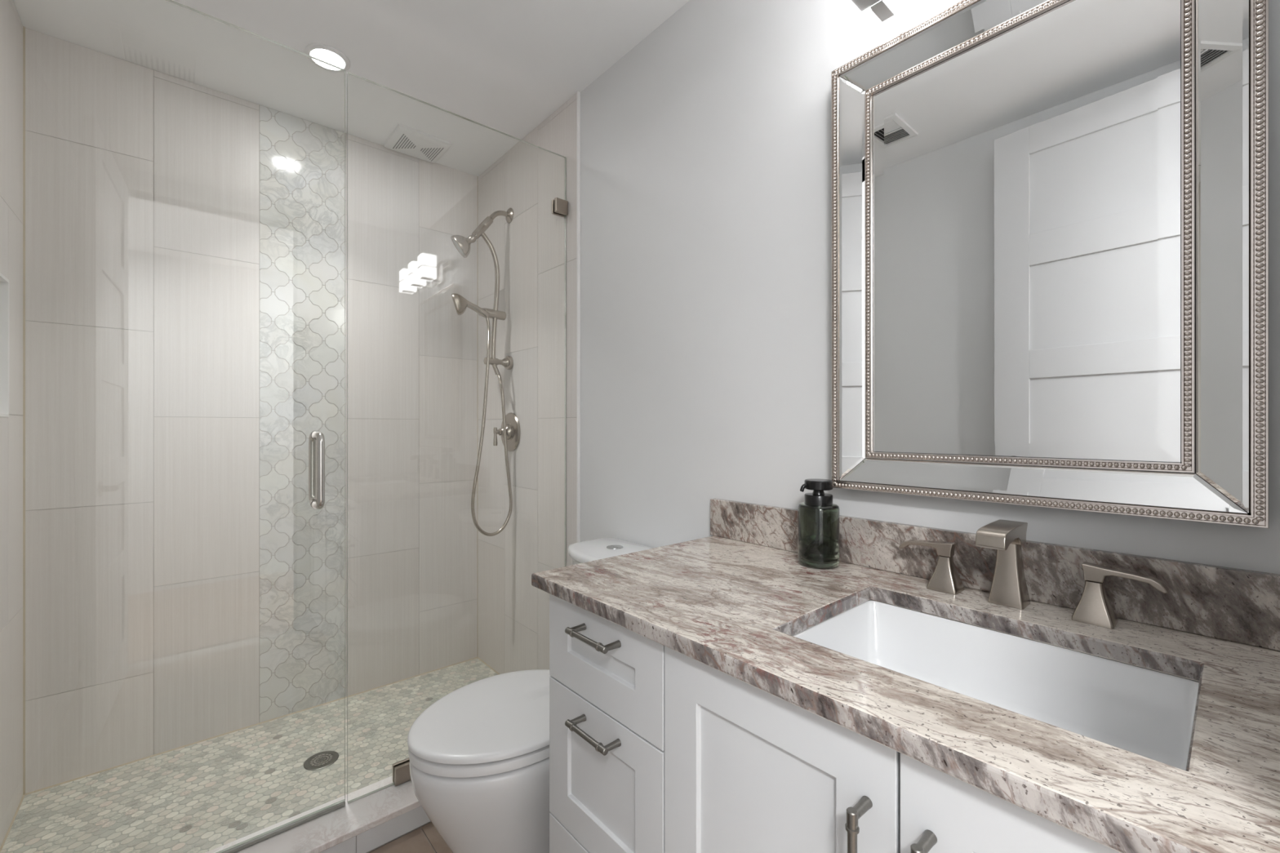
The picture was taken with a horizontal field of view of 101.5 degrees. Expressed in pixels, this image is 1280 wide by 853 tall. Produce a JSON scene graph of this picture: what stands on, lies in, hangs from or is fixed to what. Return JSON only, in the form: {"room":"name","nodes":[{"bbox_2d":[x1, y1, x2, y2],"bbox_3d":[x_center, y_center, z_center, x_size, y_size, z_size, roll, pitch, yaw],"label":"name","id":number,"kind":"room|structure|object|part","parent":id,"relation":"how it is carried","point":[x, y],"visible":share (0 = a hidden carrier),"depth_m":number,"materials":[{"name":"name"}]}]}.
{"room":"bathroom","nodes":[
{"label":"bathroom","id":0,"kind":"room"},
{"bbox_2d":[0,0,22,847],"bbox_3d":[-1.086,0.007,0.573,0.120,2.555,2.784,0,0,-41],"label":"wall","id":1,"kind":"structure","parent":0,"point":[11,24],"depth_m":1.55,"materials":[{"name":"paint"}]},
{"bbox_2d":[0,272,8,417],"bbox_3d":[-1.763,-0.228,1.371,0.091,0.398,0.317,0,0,-41],"label":"trim","id":2,"kind":"structure","parent":1,"relation":"attached to","point":[4,282],"depth_m":1.51,"materials":[{"name":"white"}]},
{"bbox_2d":[166,0,345,852],"bbox_3d":[-1.151,0.030,1.301,0.742,2.167,0.142,0,0,-41],"label":"shower door","id":3,"kind":"structure","parent":1,"relation":"attached to","point":[316,439],"depth_m":1.51,"materials":[{"name":"clear glass"}]},
{"bbox_2d":[311,430,319,509],"bbox_3d":[-0.926,0.122,1.498,0.027,0.225,0.016,0,0,-41],"label":"door handle","id":4,"kind":"object","parent":3,"relation":"in","point":[313,433],"depth_m":1.49,"materials":[{"name":"metal"}]},
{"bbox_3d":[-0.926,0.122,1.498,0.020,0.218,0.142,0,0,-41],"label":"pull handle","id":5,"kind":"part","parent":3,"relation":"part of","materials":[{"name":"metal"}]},
{"bbox_2d":[0,657,498,852],"bbox_3d":[-1.123,1.209,1.873,1.537,0.080,0.778,0,0,-41],"label":"floor","id":6,"kind":"structure","parent":0,"point":[206,796],"depth_m":1.72,"materials":[{"name":"tile"}]},
{"bbox_2d":[303,751,338,770],"bbox_3d":[-1.118,1.169,1.835,0.106,0.005,0.106,0,0,-41],"label":"floor drain","id":7,"kind":"object","parent":6,"relation":"on","point":[321,760],"visible":1,"depth_m":1.83,"materials":[{"name":"metal"}]},
{"bbox_2d":[25,27,478,793],"bbox_3d":[-1.419,0.007,2.197,1.717,2.555,0.100,0,0,-41],"label":"wall","id":8,"kind":"structure","parent":0,"point":[184,240],"depth_m":1.99,"materials":[{"name":"grey tile"}]},
{"bbox_2d":[0,26,499,852],"bbox_3d":[-1.146,-0.051,1.877,1.507,2.440,0.742,0,0,-41],"label":"trim","id":9,"kind":"structure","parent":8,"relation":"attached to","point":[24,28],"depth_m":1.66,"materials":[{"name":"beige"}]},
{"bbox_2d":[13,0,689,176],"bbox_3d":[-0.503,-1.311,1.150,1.717,0.080,2.884,0,0,-41],"label":"ceiling","id":10,"kind":"structure","parent":0,"point":[505,66],"depth_m":1.76,"materials":[{"name":"paint"}]},
{"bbox_2d":[304,43,350,71],"bbox_3d":[-1.074,-1.267,1.800,0.136,0.007,0.136,0,0,-41],"label":"recessed light","id":11,"kind":"object","parent":10,"relation":"in","point":[328,54],"visible":0.92,"depth_m":1.79,"materials":[{"name":"white plastic"}]},
{"bbox_2d":[383,124,453,163],"bbox_3d":[-0.995,-1.260,2.346,0.228,0.020,0.218,0,0,-41],"label":"exhaust fan","id":12,"kind":"object","parent":10,"relation":"attached to","point":[405,140],"visible":1,"depth_m":2.32,"materials":[{"name":"white plastic"}]},
{"bbox_2d":[368,822,453,852],"bbox_3d":[-0.194,1.244,0.797,1.717,0.080,1.945,0,0,-41],"label":"floor","id":13,"kind":"structure","parent":0,"point":[426,838],"depth_m":1.51,"materials":[{"name":"brown tile"}]},
{"bbox_2d":[407,537,653,852],"bbox_3d":[-0.257,0.792,1.452,0.734,0.824,0.388,0,0,-41],"label":"toilet","id":14,"kind":"object","parent":13,"relation":"on","point":[479,753],"visible":0.47,"depth_m":1.23,"materials":[{"name":"white ceramic"}]},
{"bbox_3d":[-0.348,0.771,1.372,0.488,0.026,0.382,0,0,-41],"label":"seat","id":15,"kind":"part","parent":14,"relation":"part of","materials":[{"name":"white"}]},
{"bbox_3d":[-0.351,0.741,1.370,0.484,0.022,0.388,0,0,-41],"label":"lid","id":16,"kind":"part","parent":14,"relation":"part of","materials":[{"name":"white"}]},
{"bbox_3d":[-0.263,0.997,1.447,0.710,0.415,0.374,0,0,-41],"label":"bowl","id":17,"kind":"part","parent":14,"relation":"part of","materials":[{"name":"white ceramic"}]},
{"bbox_3d":[-0.074,0.622,1.612,0.240,0.415,0.372,0,0,-41],"label":"tank","id":18,"kind":"part","parent":14,"relation":"part of","materials":[{"name":"white ceramic"}]},
{"bbox_3d":[-0.069,0.397,1.616,0.236,0.030,0.388,0,0,-41],"label":"tank lid","id":19,"kind":"part","parent":14,"relation":"part of","materials":[{"name":"white ceramic"}]},
{"bbox_2d":[549,593,1119,852],"bbox_3d":[0.359,0.768,0.852,0.610,0.872,1.053,0,0,-41],"label":"vanity cabinet","id":20,"kind":"object","parent":13,"relation":"on","point":[655,748],"visible":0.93,"depth_m":0.75,"materials":[{"name":"paint"}]},
{"bbox_3d":[-0.068,0.949,0.954,0.020,0.313,0.337,0,0,-41],"label":"drawer","id":21,"kind":"part","parent":20,"relation":"part of","materials":[{"name":"paint"}]},
{"bbox_3d":[-0.086,0.544,0.927,0.040,0.014,0.117,0,0,-41],"label":"handle","id":22,"kind":"part","parent":20,"relation":"part of","materials":[{"name":"grey metal"}]},
{"bbox_3d":[-0.086,0.374,0.927,0.040,0.014,0.117,0,0,-41],"label":"handle","id":23,"kind":"part","parent":20,"relation":"part of","materials":[{"name":"grey metal"}]},
{"bbox_3d":[-0.068,0.651,0.954,0.020,0.277,0.337,0,0,-41],"label":"drawer","id":24,"kind":"part","parent":20,"relation":"part of","materials":[{"name":"paint"}]},
{"bbox_3d":[-0.068,0.423,0.954,0.020,0.172,0.337,0,0,-41],"label":"drawer","id":25,"kind":"part","parent":20,"relation":"part of","materials":[{"name":"paint"}]},
{"bbox_3d":[0.162,0.720,0.691,0.020,0.770,0.353,0,0,-41],"label":"door","id":26,"kind":"part","parent":20,"relation":"part of","materials":[{"name":"paint"}]},
{"bbox_3d":[0.234,0.469,0.562,0.040,0.128,0.014,0,0,-41],"label":"handle","id":27,"kind":"part","parent":20,"relation":"part of","materials":[{"name":"grey metal"}]},
{"bbox_2d":[531,535,1279,852],"bbox_3d":[0.355,0.318,0.872,0.591,0.027,1.095,0,0,-41],"label":"countertop","id":28,"kind":"structure","parent":20,"relation":"on","point":[735,608],"depth_m":0.62,"materials":[{"name":"stone"}]},
{"bbox_2d":[798,479,839,568],"bbox_3d":[0.395,0.210,1.156,0.087,0.186,0.087,0,0,-41],"label":"soap dispenser","id":29,"kind":"object","parent":28,"relation":"on","point":[818,517],"visible":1,"depth_m":1.12,"materials":[{"name":"green glass"}]},
{"bbox_2d":[898,539,964,595],"bbox_3d":[0.554,0.259,1.001,0.049,0.088,0.106,0,0,-41],"label":"water tap","id":30,"kind":"object","parent":28,"relation":"on","point":[945,578],"visible":1,"depth_m":0.97,"materials":[{"name":"silver metal"}]},
{"bbox_3d":[0.551,0.228,1.005,0.022,0.026,0.096,0,0,-41],"label":"lever","id":31,"kind":"part","parent":30,"relation":"part of","materials":[{"name":"silver metal"}]},
{"bbox_2d":[793,600,1199,770],"bbox_3d":[0.464,0.400,0.733,0.359,0.136,0.470,0,0,-41],"label":"sink","id":32,"kind":"object","parent":28,"relation":"in","point":[1147,713],"visible":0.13,"depth_m":0.81,"materials":[{"name":"white ceramic"}]},
{"bbox_2d":[975,519,1030,609],"bbox_3d":[0.608,0.234,0.878,0.135,0.139,0.051,0,0,-41],"label":"faucet spout","id":33,"kind":"object","parent":28,"relation":"on","point":[1009,588],"visible":1,"depth_m":0.89,"materials":[{"name":"silver metal"}]},
{"bbox_3d":[0.608,0.182,0.878,0.135,0.034,0.042,0,0,-41],"label":"spout","id":34,"kind":"part","parent":33,"relation":"part of","materials":[{"name":"silver metal"}]},
{"bbox_2d":[1071,561,1168,629],"bbox_3d":[0.731,0.259,0.799,0.049,0.088,0.106,0,0,-41],"label":"water tap","id":35,"kind":"object","parent":28,"relation":"on","point":[1094,607],"visible":1,"depth_m":0.81,"materials":[{"name":"silver metal"}]},
{"bbox_3d":[0.735,0.228,0.795,0.022,0.026,0.096,0,0,-41],"label":"lever","id":36,"kind":"part","parent":35,"relation":"part of","materials":[{"name":"silver metal"}]},
{"bbox_3d":[0.277,0.469,0.513,0.040,0.128,0.014,0,0,-41],"label":"handle","id":37,"kind":"part","parent":20,"relation":"part of","materials":[{"name":"grey metal"}]},
{"bbox_3d":[0.396,0.720,0.423,0.020,0.770,0.352,0,0,-41],"label":"door","id":38,"kind":"part","parent":20,"relation":"part of","materials":[{"name":"paint"}]},
{"bbox_2d":[477,0,1279,674],"bbox_3d":[0.135,0.007,1.641,0.110,2.555,2.784,0,0,-41],"label":"wall","id":39,"kind":"structure","parent":0,"point":[706,147],"depth_m":1.58,"materials":[{"name":"paint"}]},
{"bbox_2d":[205,775,421,852],"bbox_3d":[-0.833,1.126,1.528,1.517,0.020,0.173,0,0,-41],"label":"shower curb","id":40,"kind":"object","parent":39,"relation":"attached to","point":[322,833],"depth_m":1.48,"materials":[{"name":"stone"}]},
{"bbox_2d":[320,805,431,852],"bbox_3d":[-0.833,1.195,1.527,1.517,0.118,0.155,0,0,-41],"label":"trim","id":41,"kind":"structure","parent":39,"relation":"attached to","point":[366,842],"depth_m":1.51,"materials":[{"name":"tile"}]},
{"bbox_2d":[346,71,568,803],"bbox_3d":[-0.579,0.031,1.797,0.758,2.166,0.035,0,0,-40],"label":"glass panel","id":42,"kind":"object","parent":39,"relation":"attached to","point":[401,770],"visible":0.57,"depth_m":1.64,"materials":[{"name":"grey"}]},
{"bbox_2d":[451,293,512,536],"bbox_3d":[-0.686,-0.048,2.277,0.262,1.044,0.099,0,0,-28],"label":"shower","id":43,"kind":"object","parent":39,"relation":"attached to","point":[460,304],"visible":1,"depth_m":2.25,"materials":[{"name":"silver metal"}]},
{"bbox_3d":[-0.712,-0.514,2.271,0.116,0.070,0.034,0,0,-41],"label":"handle","id":44,"kind":"part","parent":43,"relation":"part of","materials":[{"name":"silver metal"}]},
{"bbox_2d":[450,208,513,374],"bbox_3d":[-0.706,-0.617,2.317,0.267,0.765,0.105,0,0,-41],"label":"shower head","id":45,"kind":"object","parent":39,"relation":"attached to","point":[461,243],"visible":0.98,"depth_m":2.33},
{"bbox_3d":[-0.669,-0.584,2.324,0.098,0.566,0.021,0,0,-41],"label":"riser rail","id":46,"kind":"part","parent":45,"relation":"part of","materials":[{"name":"silver metal"}]},
{"bbox_3d":[-0.636,-0.942,2.353,0.115,0.074,0.022,0,0,-41],"label":"shower arm","id":47,"kind":"part","parent":45,"relation":"part of","materials":[{"name":"silver metal"}]},
{"bbox_2d":[493,412,520,451],"bbox_3d":[-0.620,0.022,2.354,0.086,0.176,0.176,0,0,-41],"label":"shower valve","id":48,"kind":"object","parent":39,"relation":"attached to","point":[513,425],"visible":0.77,"depth_m":2.34,"materials":[{"name":"silver metal"}]},
{"bbox_3d":[-0.645,0.042,2.332,0.019,0.082,0.019,0,0,-41],"label":"lever","id":49,"kind":"part","parent":48,"relation":"part of","materials":[{"name":"silver metal"}]},
{"bbox_2d":[577,91,580,542],"bbox_3d":[-0.233,-0.033,1.985,0.012,2.475,0.008,0,0,-41],"label":"trim","id":50,"kind":"structure","parent":39,"relation":"attached to","point":[578,92],"depth_m":1.98,"materials":[{"name":"white"}]},
{"bbox_2d":[844,0,893,22],"bbox_3d":[0.599,-0.910,0.903,0.183,0.162,0.490,0,0,-41],"label":"vanity light","id":51,"kind":"object","parent":39,"relation":"attached to","point":[883,10],"visible":1,"depth_m":1.04,"materials":[{"name":"glass"}]},
{"bbox_3d":[0.441,-0.895,1.006,0.078,0.128,0.076,0,0,-41],"label":"lamp shade","id":52,"kind":"part","parent":51,"relation":"part of","materials":[{"name":"white glass"}]},
{"bbox_2d":[710,498,1279,651],"bbox_3d":[0.567,0.253,1.063,0.020,0.102,1.103,0,0,-41],"label":"backsplash","id":53,"kind":"structure","parent":39,"relation":"attached to","point":[1240,606],"depth_m":0.88,"materials":[{"name":"stone"}]},
{"bbox_2d":[831,0,1269,528],"bbox_3d":[0.647,-0.330,0.947,0.039,0.933,0.628,0,0,-41],"label":"wall mirror","id":54,"kind":"object","parent":39,"relation":"attached to","point":[1051,218],"visible":1,"depth_m":0.88,"materials":[{"name":"grey mirror"}]},
{"bbox_2d":[839,76,865,479],"bbox_3d":[0.466,-0.330,1.149,0.053,0.896,0.005,0,0,31],"label":"mirror","id":55,"kind":"object","parent":54,"relation":"attached to","point":[851,89],"depth_m":1.15,"materials":[{"name":"silver metal"}]},
{"bbox_2d":[840,0,1048,90],"bbox_3d":[0.644,-0.754,0.944,0.019,0.051,0.591,0,0,-41],"label":"mirror","id":56,"kind":"object","parent":54,"relation":"attached to","point":[968,22],"depth_m":1.02,"materials":[{"name":"silver metal"}]},
{"bbox_2d":[872,0,1180,462],"bbox_3d":[0.654,-0.330,0.952,0.004,0.765,0.460,0,0,-41],"label":"mirror glass","id":57,"kind":"object","parent":54,"relation":"attached to","point":[1026,180],"depth_m":0.91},
{"bbox_3d":[0.653,-0.330,0.952,0.019,0.795,0.490,0,0,-41],"label":"beaded frame","id":58,"kind":"part","parent":54,"relation":"part of","materials":[{"name":"silver metal"}]},
{"bbox_2d":[840,458,1248,514],"bbox_3d":[0.645,0.094,0.945,0.019,0.051,0.591,0,0,-41],"label":"mirror","id":59,"kind":"object","parent":54,"relation":"attached to","point":[1142,488],"depth_m":0.87,"materials":[{"name":"silver metal"}]},
{"bbox_2d":[1195,0,1249,512],"bbox_3d":[0.823,-0.330,0.740,0.005,0.896,0.053,0,0,-23],"label":"mirror","id":60,"kind":"object","parent":54,"relation":"attached to","point":[1222,26],"depth_m":0.74,"materials":[{"name":"silver metal"}]}
]}

